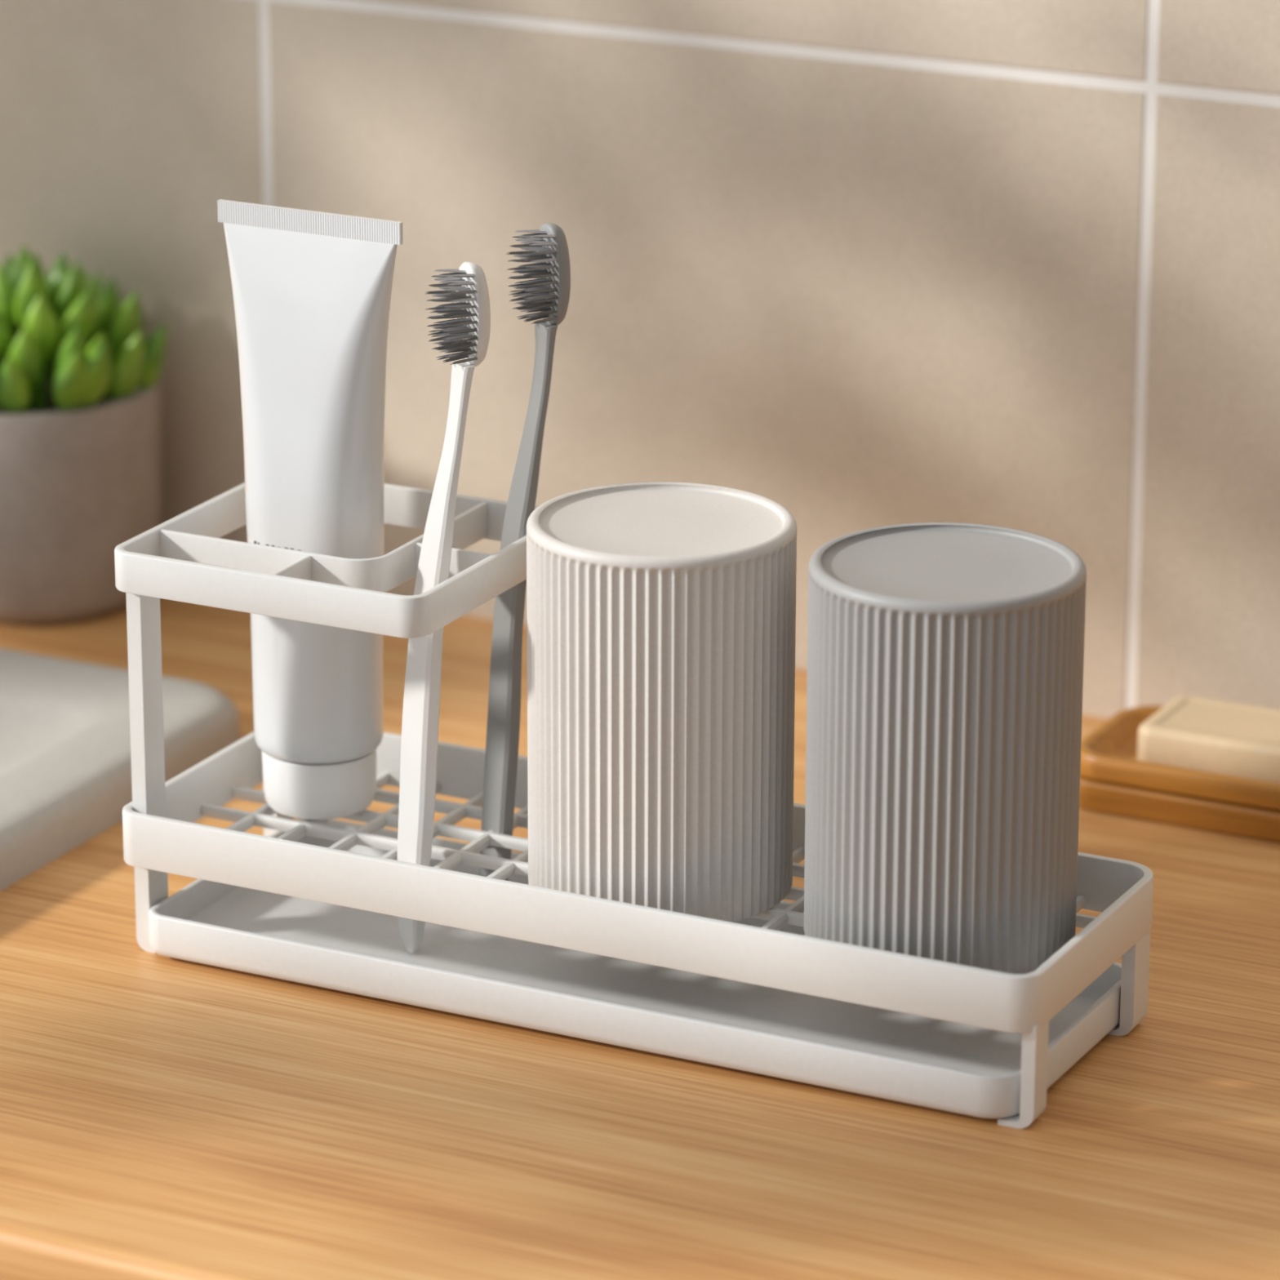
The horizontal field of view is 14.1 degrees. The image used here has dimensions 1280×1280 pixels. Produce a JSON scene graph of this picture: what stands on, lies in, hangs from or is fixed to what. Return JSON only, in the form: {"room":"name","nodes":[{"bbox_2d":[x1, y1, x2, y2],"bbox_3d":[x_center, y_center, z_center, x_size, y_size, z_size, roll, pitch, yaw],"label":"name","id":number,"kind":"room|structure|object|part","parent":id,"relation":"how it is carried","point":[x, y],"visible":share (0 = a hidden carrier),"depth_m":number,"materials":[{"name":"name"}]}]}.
{"room":"bathroom","nodes":[
{"label":"bathroom","id":0,"kind":"room"},
{"bbox_2d":[0,0,1279,718],"bbox_3d":[0.115,-0.333,1.501,3.200,2.500,0.116,9,20,25],"label":"wall","id":1,"kind":"structure","parent":0,"point":[850,266],"depth_m":1.54,"materials":[{"name":"beige tile"}]},
{"bbox_3d":[-0.317,1.130,1.087,3.200,0.020,1.794,9,20,25],"label":"floor","id":2,"kind":"structure","parent":0,"visible":0},
{"bbox_3d":[-0.015,0.525,1.516,2.300,0.860,0.453,9,20,25],"label":"vanity cabinet","id":3,"kind":"object","parent":2,"relation":"on","visible":0},
{"bbox_2d":[0,598,1279,1279],"bbox_3d":[-0.013,0.097,1.377,2.400,0.040,0.452,9,20,25],"label":"countertop","id":4,"kind":"structure","parent":3,"relation":"on","point":[162,1117],"depth_m":1.25,"materials":[{"name":"brown wood"}]},
{"bbox_2d":[0,244,166,623],"bbox_3d":[-0.193,-0.068,1.631,0.086,0.112,0.084,9,20,25],"label":"potted succulent","id":5,"kind":"object","parent":4,"relation":"on","point":[80,411],"visible":0.99,"depth_m":1.61,"materials":[{"name":"green plant"}]},
{"bbox_2d":[0,359,160,623],"bbox_3d":[-0.192,-0.048,1.639,0.081,0.070,0.081,9,20,25],"label":"pot","id":6,"kind":"object","parent":5,"relation":"attached to","point":[80,453],"depth_m":1.61,"materials":[{"name":"ceramic"}]},
{"bbox_2d":[0,648,239,891],"bbox_3d":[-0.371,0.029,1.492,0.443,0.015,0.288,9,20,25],"label":"washbasin","id":7,"kind":"object","parent":4,"relation":"in","point":[65,760],"visible":0.94,"depth_m":1.48,"materials":[{"name":"ceramic"}]},
{"bbox_2d":[114,482,1153,1128],"bbox_3d":[-0.002,0.036,1.321,0.258,0.111,0.087,9,20,25],"label":"rack","id":8,"kind":"object","parent":4,"relation":"on","point":[184,558],"visible":0.72,"depth_m":1.31,"materials":[{"name":"white plastic"}]},
{"bbox_3d":[-0.127,0.032,1.347,0.006,0.102,0.009,9,20,25],"label":"post","id":9,"kind":"part","parent":8,"relation":"part of","materials":[{"name":"white plastic"}]},
{"bbox_3d":[-0.098,0.014,1.403,0.006,0.102,0.009,9,20,25],"label":"post","id":10,"kind":"part","parent":8,"relation":"part of","materials":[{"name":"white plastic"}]},
{"bbox_2d":[217,199,403,819],"bbox_3d":[-0.085,-0.033,1.354,0.034,0.162,0.044,-8,20,-24],"label":"toothpaste tube","id":11,"kind":"object","parent":8,"relation":"in","point":[312,290],"visible":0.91,"depth_m":1.34,"materials":[{"name":"white plastic"}]},
{"bbox_2d":[253,541,301,551],"bbox_3d":[-0.094,-0.023,1.346,0.015,0.003,0.001,11,21,30],"label":"print","id":12,"kind":"object","parent":11,"relation":"attached to","point":[295,545],"depth_m":1.34,"materials":[{"name":"grey paint"}]},
{"bbox_2d":[397,262,490,953],"bbox_3d":[-0.050,-0.007,1.326,0.025,0.182,0.012,-13,22,-34],"label":"toothbrush","id":13,"kind":"object","parent":8,"relation":"in","point":[468,334],"visible":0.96,"depth_m":1.32,"materials":[{"name":"white plastic"}]},
{"bbox_2d":[479,222,570,880],"bbox_3d":[-0.030,-0.016,1.347,0.025,0.187,0.011,-12,22,-33],"label":"toothbrush","id":14,"kind":"object","parent":8,"relation":"in","point":[548,295],"visible":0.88,"depth_m":1.34,"materials":[{"name":"grey plastic"}]},
{"bbox_3d":[-0.002,0.058,1.328,0.258,0.015,0.087,9,20,25],"label":"shelf rail","id":15,"kind":"part","parent":8,"relation":"part of","materials":[{"name":"white plastic"}]},
{"bbox_2d":[200,769,1097,930],"bbox_3d":[-0.002,0.063,1.329,0.256,0.003,0.082,9,20,25],"label":"shelf","id":16,"kind":"object","parent":8,"relation":"attached to","point":[385,884],"depth_m":1.32,"materials":[{"name":"white plastic"}]},
{"bbox_2d":[526,481,796,922],"bbox_3d":[0.005,0.016,1.310,0.068,0.097,0.068,9,20,25],"label":"tumbler","id":17,"kind":"object","parent":8,"relation":"in","point":[661,615],"visible":0.98,"depth_m":1.28,"materials":[{"name":"beige ceramic"}]},
{"bbox_2d":[804,522,1086,974],"bbox_3d":[0.075,0.027,1.276,0.068,0.097,0.068,9,20,25],"label":"tumbler","id":18,"kind":"object","parent":8,"relation":"in","point":[944,680],"visible":0.96,"depth_m":1.25,"materials":[{"name":"grey ceramic"}]},
{"bbox_3d":[0.092,0.104,1.250,0.009,0.027,0.008,9,20,25],"label":"leg","id":19,"kind":"part","parent":8,"relation":"part of","materials":[{"name":"white plastic"}]},
{"bbox_3d":[0.122,0.086,1.306,0.009,0.027,0.010,9,20,25],"label":"leg","id":20,"kind":"part","parent":8,"relation":"part of","materials":[{"name":"white plastic"}]},
{"bbox_2d":[148,817,1121,1118],"bbox_3d":[-0.001,0.082,1.335,0.246,0.012,0.085,9,20,25],"label":"drip tray","id":21,"kind":"object","parent":4,"relation":"on","point":[975,1071],"visible":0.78,"depth_m":1.31,"materials":[{"name":"plastic"}]},
{"bbox_2d":[1079,705,1279,842],"bbox_3d":[0.198,0.043,1.454,0.153,0.016,0.054,9,20,25],"label":"soap dish","id":22,"kind":"object","parent":4,"relation":"on","point":[1113,780],"visible":0.49,"depth_m":1.45,"materials":[{"name":"brown wood"}]},
{"bbox_3d":[0.198,0.046,1.455,0.153,0.009,0.054,9,20,25],"label":"board","id":23,"kind":"part","parent":22,"relation":"part of","materials":[{"name":"brown wood"}]},
{"bbox_2d":[1137,695,1279,783],"bbox_3d":[0.185,0.032,1.458,0.085,0.013,0.035,9,20,25],"label":"soap bar","id":24,"kind":"object","parent":22,"relation":"in","point":[1209,735],"visible":1,"depth_m":1.46,"materials":[{"name":"beige wax"}]}
]}

